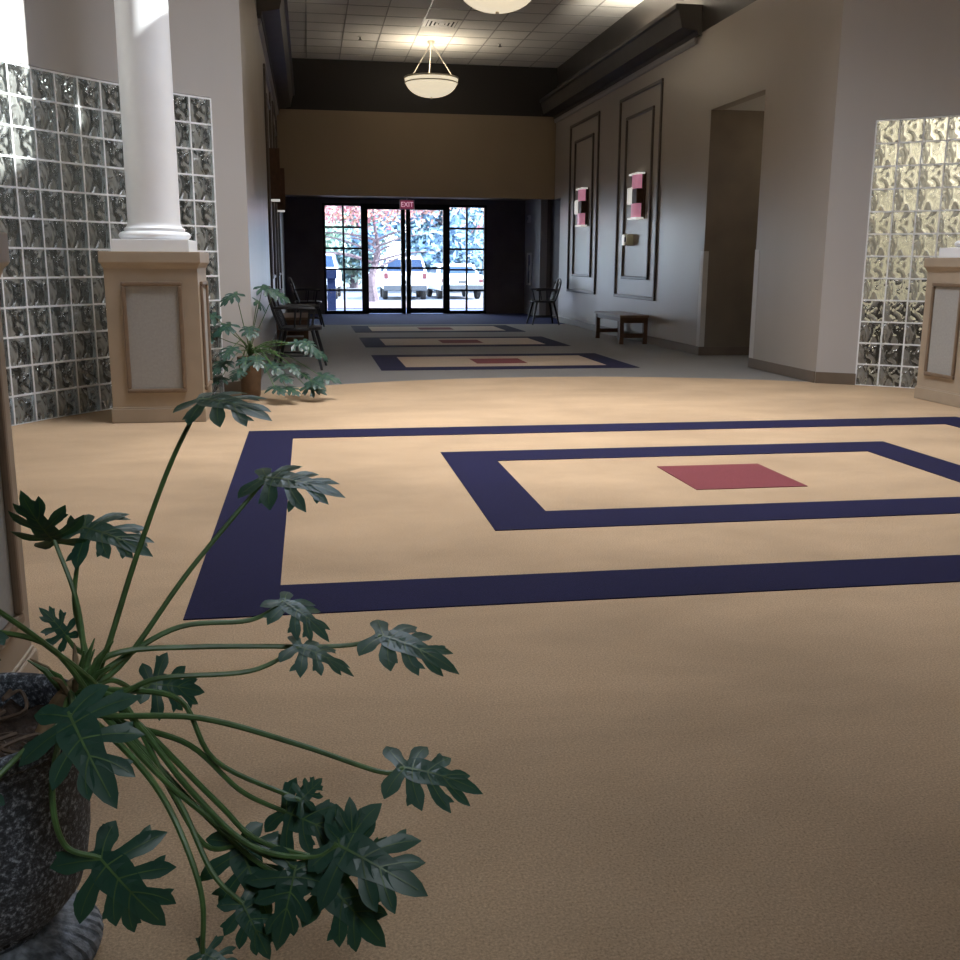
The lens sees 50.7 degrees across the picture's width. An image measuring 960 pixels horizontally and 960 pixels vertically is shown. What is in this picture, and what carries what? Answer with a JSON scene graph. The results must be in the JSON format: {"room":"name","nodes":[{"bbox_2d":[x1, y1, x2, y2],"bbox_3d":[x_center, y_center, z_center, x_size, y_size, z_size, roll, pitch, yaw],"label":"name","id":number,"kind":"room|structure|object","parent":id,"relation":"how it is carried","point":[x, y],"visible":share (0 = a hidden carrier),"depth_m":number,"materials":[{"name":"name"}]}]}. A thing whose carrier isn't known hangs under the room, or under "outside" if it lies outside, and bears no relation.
{"room":"lobby","nodes":[
{"label":"lobby","id":0,"kind":"room"},
{"bbox_2d":[0,0,286,381],"bbox_3d":[-3.632,-4.545,11.039,2.340,6.500,22.635,-2,12,-9],"label":"wall","id":1,"kind":"structure","parent":0,"point":[72,37],"depth_m":8.40,"materials":[{"name":"paint"}]},
{"bbox_2d":[0,59,223,425],"bbox_3d":[-2.890,-1.728,7.575,0.214,2.445,2.457,7,14,28],"label":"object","id":2,"kind":"structure","parent":1,"relation":"in","point":[63,191],"depth_m":7.41,"materials":[{"name":"clear glass"}]},
{"bbox_2d":[224,381,240,391],"bbox_3d":[-2.112,-0.814,8.909,0.016,0.110,0.309,12,17,43],"label":"baseboard","id":3,"kind":"structure","parent":1,"relation":"attached to","point":[236,385],"depth_m":8.85,"materials":[{"name":"brown wood"}]},
{"bbox_2d":[263,63,277,296],"bbox_3d":[-2.953,-4.094,14.312,0.030,3.020,1.970,-2,12,-9],"label":"trim","id":4,"kind":"structure","parent":1,"relation":"attached to","point":[265,76],"depth_m":13.44,"materials":[{"name":"paint"}]},
{"bbox_2d":[266,93,275,278],"bbox_3d":[-2.950,-4.081,14.299,0.030,2.420,1.280,-2,12,-9],"label":"trim","id":5,"kind":"structure","parent":1,"relation":"attached to","point":[268,104],"depth_m":14.67,"materials":[{"name":"paint"}]},
{"bbox_2d":[261,310,286,378],"bbox_3d":[-3.180,-2.326,15.964,0.014,0.110,14.200,-2,12,-9],"label":"baseboard","id":6,"kind":"structure","parent":1,"relation":"attached to","point":[275,336],"depth_m":12.15,"materials":[{"name":"brown wood"}]},
{"bbox_2d":[269,148,280,201],"bbox_3d":[-2.917,-4.335,14.424,0.151,0.695,0.485,-2,12,-9],"label":"wall sconce","id":7,"kind":"object","parent":1,"relation":"attached to","point":[274,157],"visible":0.96,"depth_m":14.19,"materials":[{"name":"brown metal"}]},
{"bbox_2d":[256,0,294,114],"bbox_3d":[-3.031,-6.329,15.369,0.345,0.350,7.640,-2,12,-9],"label":"trim","id":8,"kind":"structure","parent":1,"relation":"attached to","point":[274,15],"depth_m":13.79,"materials":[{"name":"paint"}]},
{"bbox_2d":[271,101,282,292],"bbox_3d":[-3.463,-4.738,17.316,0.030,3.020,1.940,-2,12,-9],"label":"trim","id":9,"kind":"structure","parent":1,"relation":"attached to","point":[272,103],"depth_m":16.54,"materials":[{"name":"paint"}]},
{"bbox_2d":[274,125,281,275],"bbox_3d":[-3.461,-4.725,17.304,0.030,2.420,1.250,-2,12,-9],"label":"trim","id":10,"kind":"structure","parent":1,"relation":"attached to","point":[275,133],"depth_m":17.91,"materials":[{"name":"paint"}]},
{"bbox_2d":[277,168,285,211],"bbox_3d":[-3.425,-4.976,17.414,0.151,0.695,0.485,-2,12,-9],"label":"wall sconce","id":11,"kind":"object","parent":1,"relation":"attached to","point":[281,206],"visible":0.55,"depth_m":17.20,"materials":[{"name":"brown metal"}]},
{"bbox_2d":[0,391,482,959],"bbox_3d":[-0.507,0.330,1.684,1.008,0.906,0.657,-2,12,-9],"label":"philodendron","id":12,"kind":"object","parent":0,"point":[54,756],"visible":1,"depth_m":1.57,"materials":[{"name":"plant"}]},
{"bbox_2d":[277,58,560,200],"bbox_3d":[-0.792,-7.097,21.230,6.900,2.470,3.250,-2,12,-9],"label":"wall","id":13,"kind":"structure","parent":0,"point":[350,128],"depth_m":19.57,"materials":[{"name":"paint"}]},
{"bbox_2d":[283,197,524,313],"bbox_3d":[-1.079,-5.109,23.188,6.950,2.560,0.200,-2,12,-9],"label":"wall","id":14,"kind":"structure","parent":13,"relation":"in","point":[303,218],"depth_m":22.89,"materials":[{"name":"black paint"}]},
{"bbox_2d":[322,203,364,313],"bbox_3d":[-3.071,-4.979,22.837,0.900,2.430,0.120,-2,12,-9],"label":"window","id":15,"kind":"structure","parent":14,"relation":"in","point":[343,247],"depth_m":22.79,"materials":[{"name":"brown metal"}]},
{"bbox_2d":[363,204,405,313],"bbox_3d":[-2.157,-4.997,22.950,0.940,2.430,0.193,-2,12,-9],"label":"door","id":16,"kind":"structure","parent":14,"relation":"attached to","point":[402,310],"depth_m":22.94,"materials":[{"name":"brown metal"}]},
{"bbox_2d":[405,204,447,313],"bbox_3d":[-1.210,-5.025,23.105,0.940,2.430,0.193,-2,12,-9],"label":"door","id":17,"kind":"structure","parent":14,"relation":"attached to","point":[409,310],"depth_m":23.11,"materials":[{"name":"brown metal"}]},
{"bbox_2d":[447,205,486,313],"bbox_3d":[-0.309,-5.059,23.288,0.900,2.430,0.120,-2,12,-9],"label":"window","id":18,"kind":"structure","parent":14,"relation":"in","point":[466,311],"depth_m":23.25,"materials":[{"name":"brown metal"}]},
{"bbox_2d":[399,198,414,209],"bbox_3d":[-1.459,-5.513,20.233,0.300,0.221,0.060,-2,12,-9],"label":"exit sign","id":19,"kind":"object","parent":13,"relation":"hanging from","point":[406,204],"visible":1,"depth_m":20.21,"materials":[{"name":"red plastic"}]},
{"bbox_2d":[287,0,642,67],"bbox_3d":[-0.242,-6.818,13.893,5.700,0.066,11.400,-2,12,-9],"label":"ceiling","id":20,"kind":"structure","parent":0,"point":[542,33],"depth_m":16.61,"materials":[{"name":"tile"}]},
{"bbox_2d":[404,40,458,98],"bbox_3d":[-0.841,-7.083,17.508,0.950,0.945,0.950,-2,12,-9],"label":"pendant lamp","id":21,"kind":"object","parent":20,"relation":"hanging from","point":[427,85],"visible":1,"depth_m":17.29,"materials":[{"name":"white glass"}]},
{"bbox_2d":[422,18,461,28],"bbox_3d":[-0.610,-7.262,16.125,0.580,0.014,0.580,-2,12,-9],"label":"ceiling vent","id":22,"kind":"object","parent":20,"relation":"in","point":[428,23],"visible":1,"depth_m":16.12,"materials":[{"name":"metal"}]},
{"bbox_2d":[464,0,530,13],"bbox_3d":[0.199,-5.795,11.502,0.950,0.945,0.950,-2,12,-9],"label":"pendant lamp","id":23,"kind":"object","parent":20,"relation":"hanging from","point":[487,6],"visible":1,"depth_m":11.47,"materials":[{"name":"beige glass"}]},
{"bbox_2d":[1,377,959,959],"bbox_3d":[1.397,-0.015,5.522,10.040,0.001,10.040,-2,12,-9],"label":"floor","id":24,"kind":"structure","parent":0,"point":[769,775],"depth_m":2.78,"materials":[{"name":"beige carpet"}]},
{"bbox_2d":[0,232,38,672],"bbox_3d":[-1.459,-2.548,1.741,0.682,6.500,0.682,-2,12,-9],"label":"pedestal","id":25,"kind":"object","parent":24,"relation":"on","point":[14,655],"visible":0.88,"depth_m":2.55,"materials":[{"name":"beige paint"}]},
{"bbox_2d":[98,0,212,422],"bbox_3d":[-2.340,-3.659,6.925,0.682,6.500,0.682,-2,12,-9],"label":"column","id":26,"kind":"structure","parent":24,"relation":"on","point":[157,295],"depth_m":7.11,"materials":[{"name":"beige paint"}]},
{"bbox_2d":[237,356,262,395],"bbox_3d":[-1.975,-0.891,8.721,0.216,0.340,0.216,-2,12,-9],"label":"pot","id":27,"kind":"object","parent":24,"relation":"on","point":[250,384],"depth_m":8.66,"materials":[{"name":"brown ceramic"}]},
{"bbox_2d":[210,284,341,397],"bbox_3d":[-1.758,-1.137,8.414,1.025,0.951,0.877,-10,16,-41],"label":"philodendron","id":28,"kind":"object","parent":27,"relation":"in","point":[249,370],"visible":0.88,"depth_m":8.42,"materials":[{"name":"green plant"}]},
{"bbox_2d":[183,417,959,619],"bbox_3d":[1.347,-0.017,5.521,5.300,0.004,3.789,-2,12,-9],"label":"inlay","id":29,"kind":"object","parent":24,"relation":"on","point":[242,570],"visible":0.98,"depth_m":4.53,"materials":[{"name":"blue carpet"}]},
{"bbox_2d":[914,240,959,407],"bbox_3d":[4.205,-3.844,7.966,0.682,6.500,0.682,-2,12,-9],"label":"pedestal","id":30,"kind":"object","parent":24,"relation":"on","point":[938,379],"visible":1,"depth_m":8.50,"materials":[{"name":"beige paint"}]},
{"bbox_2d":[261,313,807,389],"bbox_3d":[0.808,-2.138,15.748,11.000,0.116,16.200,-2,12,-9],"label":"floor","id":31,"kind":"structure","parent":0,"point":[350,361],"depth_m":13.14,"materials":[{"name":"grey carpet"}]},
{"bbox_2d":[276,313,308,348],"bbox_3d":[-2.624,-2.108,14.239,0.441,0.418,1.364,-2,12,-9],"label":"wooden bench","id":32,"kind":"object","parent":31,"relation":"on","point":[289,317],"visible":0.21,"depth_m":13.64,"materials":[{"name":"brown wood"}]},
{"bbox_2d":[267,287,326,369],"bbox_3d":[-2.004,-1.661,11.073,0.600,0.881,0.619,0,12,-3],"label":"chair","id":33,"kind":"object","parent":31,"relation":"on","point":[276,310],"visible":0.82,"depth_m":10.91,"materials":[{"name":"black paint"}]},
{"bbox_2d":[289,277,324,326],"bbox_3d":[-3.163,-3.245,18.463,0.600,0.881,0.619,-3,12,-13],"label":"chair","id":34,"kind":"object","parent":31,"relation":"on","point":[294,289],"visible":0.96,"depth_m":18.33,"materials":[{"name":"black paint"}]},
{"bbox_2d":[351,325,525,332],"bbox_3d":[-0.795,-2.691,18.011,2.900,0.004,1.860,-2,12,-9],"label":"inlay","id":35,"kind":"object","parent":31,"relation":"on","point":[406,328],"visible":1,"depth_m":17.93,"materials":[{"name":"blue carpet"}]},
{"bbox_2d":[360,336,569,346],"bbox_3d":[-0.294,-2.058,15.060,2.900,0.004,1.860,-2,12,-9],"label":"inlay","id":36,"kind":"object","parent":31,"relation":"on","point":[532,340],"visible":1,"depth_m":14.95,"materials":[{"name":"blue carpet"}]},
{"bbox_2d":[371,353,639,370],"bbox_3d":[0.214,-1.417,12.070,2.900,0.004,1.860,-2,12,-9],"label":"inlay","id":37,"kind":"object","parent":31,"relation":"on","point":[552,360],"visible":1,"depth_m":11.94,"materials":[{"name":"blue carpet"}]},
{"bbox_2d":[526,278,561,324],"bbox_3d":[1.238,-3.427,19.433,0.600,0.881,0.619,-2,12,-9],"label":"chair","id":38,"kind":"object","parent":31,"relation":"on","point":[555,290],"visible":1,"depth_m":19.30,"materials":[{"name":"black paint"}]},
{"bbox_2d":[594,311,648,343],"bbox_3d":[2.126,-2.317,15.343,0.441,0.418,1.364,-2,12,-9],"label":"wooden bench","id":39,"kind":"object","parent":31,"relation":"on","point":[622,317],"visible":1,"depth_m":14.76,"materials":[{"name":"brown wood"}]},
{"bbox_2d":[524,199,547,314],"bbox_3d":[1.238,-4.986,22.675,0.150,2.560,1.600,-2,12,-9],"label":"wall","id":40,"kind":"structure","parent":0,"point":[536,230],"depth_m":22.19,"materials":[{"name":"paint"}]},
{"bbox_2d":[526,253,531,284],"bbox_3d":[1.103,-4.770,22.906,0.055,0.720,0.400,-2,12,-9],"label":"fire extinguisher cabinet","id":41,"kind":"object","parent":40,"relation":"attached to","point":[529,255],"visible":1,"depth_m":22.91,"materials":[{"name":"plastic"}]},
{"bbox_2d":[527,215,530,222],"bbox_3d":[1.091,-5.856,22.723,0.075,0.160,0.180,-2,12,-9],"label":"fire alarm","id":42,"kind":"object","parent":40,"relation":"attached to","point":[528,216],"visible":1,"depth_m":22.67,"materials":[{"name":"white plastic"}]},
{"bbox_2d":[546,200,559,318],"bbox_3d":[2.178,-4.622,20.995,1.260,2.560,2.300,-2,12,-9],"label":"wall","id":43,"kind":"structure","parent":0,"point":[553,218],"depth_m":21.68,"materials":[{"name":"brown paint"}]},
{"bbox_2d":[704,110,763,346],"bbox_3d":[4.721,-2.992,12.135,3.596,3.100,2.100,-2,12,-9],"label":"wall","id":44,"kind":"structure","parent":0,"point":[736,136],"depth_m":12.67,"materials":[{"name":"paint"}]},
{"bbox_2d":[725,95,764,110],"bbox_3d":[4.748,-4.458,11.851,3.350,0.115,1.750,-2,12,-9],"label":"ceiling","id":45,"kind":"structure","parent":0,"point":[757,104],"depth_m":12.03,"materials":[{"name":"paint"}]},
{"bbox_2d":[555,0,959,375],"bbox_3d":[4.326,-4.450,10.807,2.480,6.500,19.729,-2,12,-9],"label":"wall","id":46,"kind":"structure","parent":0,"point":[787,52],"depth_m":10.73,"materials":[{"name":"paint"}]},
{"bbox_2d":[574,187,588,226],"bbox_3d":[1.806,-4.855,18.039,0.134,0.665,0.474,-2,12,-9],"label":"wall sconce","id":47,"kind":"object","parent":46,"relation":"attached to","point":[581,208],"visible":1,"depth_m":17.88,"materials":[{"name":"pink glass"}]},
{"bbox_2d":[566,111,599,293],"bbox_3d":[1.834,-4.893,18.183,0.030,3.020,1.940,-2,12,-9],"label":"trim","id":48,"kind":"structure","parent":46,"relation":"attached to","point":[598,112],"depth_m":17.69,"materials":[{"name":"paint"}]},
{"bbox_2d":[571,133,594,276],"bbox_3d":[1.836,-4.880,18.171,0.030,2.420,1.250,-2,12,-9],"label":"trim","id":49,"kind":"structure","parent":46,"relation":"attached to","point":[592,134],"depth_m":17.85,"materials":[{"name":"paint"}]},
{"bbox_2d":[539,3,702,122],"bbox_3d":[1.955,-6.475,16.185,0.345,0.350,7.640,-2,12,-9],"label":"trim","id":50,"kind":"structure","parent":46,"relation":"attached to","point":[679,24],"depth_m":14.60,"materials":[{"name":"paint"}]},
{"bbox_2d":[622,234,633,245],"bbox_3d":[2.261,-3.676,15.511,0.121,0.170,0.209,-2,12,-9],"label":"thermostat box","id":51,"kind":"object","parent":46,"relation":"attached to","point":[627,239],"visible":1,"depth_m":15.42,"materials":[{"name":"beige plastic"}]},
{"bbox_2d":[627,172,646,219],"bbox_3d":[2.317,-4.209,15.029,0.134,0.665,0.474,-2,12,-9],"label":"wall sconce","id":52,"kind":"object","parent":46,"relation":"attached to","point":[636,195],"visible":1,"depth_m":14.88,"materials":[{"name":"pink glass"}]},
{"bbox_2d":[620,105,654,279],"bbox_3d":[2.347,-4.236,15.166,0.030,2.420,1.280,-2,12,-9],"label":"trim","id":53,"kind":"structure","parent":46,"relation":"attached to","point":[652,108],"depth_m":14.79,"materials":[{"name":"paint"}]},
{"bbox_2d":[613,78,663,300],"bbox_3d":[2.345,-4.249,15.178,0.030,3.020,1.970,-2,12,-9],"label":"trim","id":54,"kind":"structure","parent":46,"relation":"attached to","point":[661,80],"depth_m":14.62,"materials":[{"name":"paint"}]},
{"bbox_2d":[558,317,814,382],"bbox_3d":[4.101,-2.163,15.395,3.414,0.110,10.650,-2,12,-9],"label":"baseboard","id":55,"kind":"structure","parent":46,"relation":"attached to","point":[793,372],"depth_m":12.99,"materials":[{"name":"brown wood"}]},
{"bbox_2d":[696,251,708,346],"bbox_3d":[2.823,-2.295,12.863,0.066,1.190,0.106,-2,12,-9],"label":"trim","id":56,"kind":"structure","parent":46,"relation":"attached to","point":[704,256],"depth_m":12.83,"materials":[{"name":"plastic"}]},
{"bbox_2d":[749,250,759,357],"bbox_3d":[3.088,-1.960,11.304,0.066,1.190,0.106,-2,12,-9],"label":"trim","id":57,"kind":"structure","parent":46,"relation":"attached to","point":[757,252],"depth_m":11.29,"materials":[{"name":"plastic"}]},
{"bbox_2d":[815,372,855,384],"bbox_3d":[3.471,-0.994,9.899,0.372,0.110,0.017,6,13,24],"label":"baseboard","id":58,"kind":"structure","parent":46,"relation":"attached to","point":[821,377],"depth_m":9.89,"materials":[{"name":"brown wood"}]},
{"bbox_2d":[855,115,959,388],"bbox_3d":[4.412,-2.011,9.097,1.854,2.445,0.148,9,15,37],"label":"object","id":59,"kind":"structure","parent":46,"relation":"in","point":[914,203],"depth_m":9.39,"materials":[{"name":"clear glass"}]},
{"label":"outside","id":60,"kind":"structure","parent":0,"visible":0},
{"bbox_2d":[336,277,482,301],"bbox_3d":[-6.627,-13.467,69.077,130.000,0.270,79.000,-2,12,-9],"label":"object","id":61,"kind":"structure","parent":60,"point":[351,296],"depth_m":43.45,"materials":[{"name":"concrete"}]},
{"bbox_2d":[326,254,341,298],"bbox_3d":[-6.766,-8.476,41.973,1.841,1.820,4.906,-1,12,-5],"label":"parked car","id":62,"kind":"object","parent":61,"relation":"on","point":[331,260],"visible":0.23,"depth_m":41.62,"materials":[{"name":"white paint"}]},
{"bbox_2d":[325,206,358,288],"bbox_3d":[-9.796,-13.009,49.341,6.856,7.648,7.070,-9,15,-36],"label":"leafy tree","id":63,"kind":"object","parent":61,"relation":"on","point":[330,242],"visible":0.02,"depth_m":48.53,"materials":[{"name":"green plant"}]},
{"bbox_2d":[326,206,397,287],"bbox_3d":[-7.797,-15.748,58.069,6.834,9.349,5.500,-6,14,-29],"label":"leafy tree","id":64,"kind":"object","parent":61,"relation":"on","point":[352,277],"visible":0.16,"depth_m":57.92,"materials":[{"name":"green plant"}]},
{"bbox_2d":[379,256,427,298],"bbox_3d":[-3.215,-8.384,41.925,1.771,1.700,4.604,-1,12,-7],"label":"parked car","id":65,"kind":"object","parent":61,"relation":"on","point":[389,279],"visible":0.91,"depth_m":39.86,"materials":[{"name":"white paint"}]},
{"bbox_2d":[325,206,482,301],"bbox_3d":[-2.746,-7.449,30.441,8.410,4.234,4.763,-2,12,-9],"label":"maple tree","id":66,"kind":"object","parent":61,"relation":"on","point":[373,293],"visible":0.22,"depth_m":30.64,"materials":[{"name":"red plant"}]},
{"bbox_2d":[345,208,482,291],"bbox_3d":[-1.989,-12.761,50.986,7.417,6.751,7.994,7,14,29],"label":"leafy tree","id":67,"kind":"object","parent":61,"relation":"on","point":[433,241],"visible":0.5,"depth_m":49.69,"materials":[{"name":"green plant"}]},
{"bbox_2d":[426,264,482,298],"bbox_3d":[-1.154,-8.455,42.986,1.829,1.420,4.603,-2,12,-11],"label":"parked car","id":68,"kind":"object","parent":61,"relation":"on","point":[435,276],"visible":0.69,"depth_m":41.46,"materials":[{"name":"white paint"}]},
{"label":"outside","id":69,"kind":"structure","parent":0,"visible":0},
{"bbox_2d":[327,302,482,308],"bbox_3d":[-2.260,-4.854,28.433,85.000,0.140,4.400,-2,12,-9],"label":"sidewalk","id":70,"kind":"structure","parent":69,"point":[339,305],"depth_m":27.95,"materials":[{"name":"white concrete"}]},
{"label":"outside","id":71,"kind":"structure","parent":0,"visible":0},
{"bbox_2d":[327,309,482,313],"bbox_3d":[-1.658,-4.086,24.895,85.000,0.120,2.940,-2,12,-9],"label":"ground walk","id":72,"kind":"structure","parent":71,"point":[327,309],"depth_m":23.84,"materials":[{"name":"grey concrete"}]},
{"bbox_2d":[326,270,336,309],"bbox_3d":[-3.567,-4.560,24.335,0.260,1.020,0.260,-2,12,-9],"label":"bollard","id":73,"kind":"object","parent":72,"relation":"on","point":[331,274],"visible":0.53,"depth_m":24.23,"materials":[{"name":"blue metal"}]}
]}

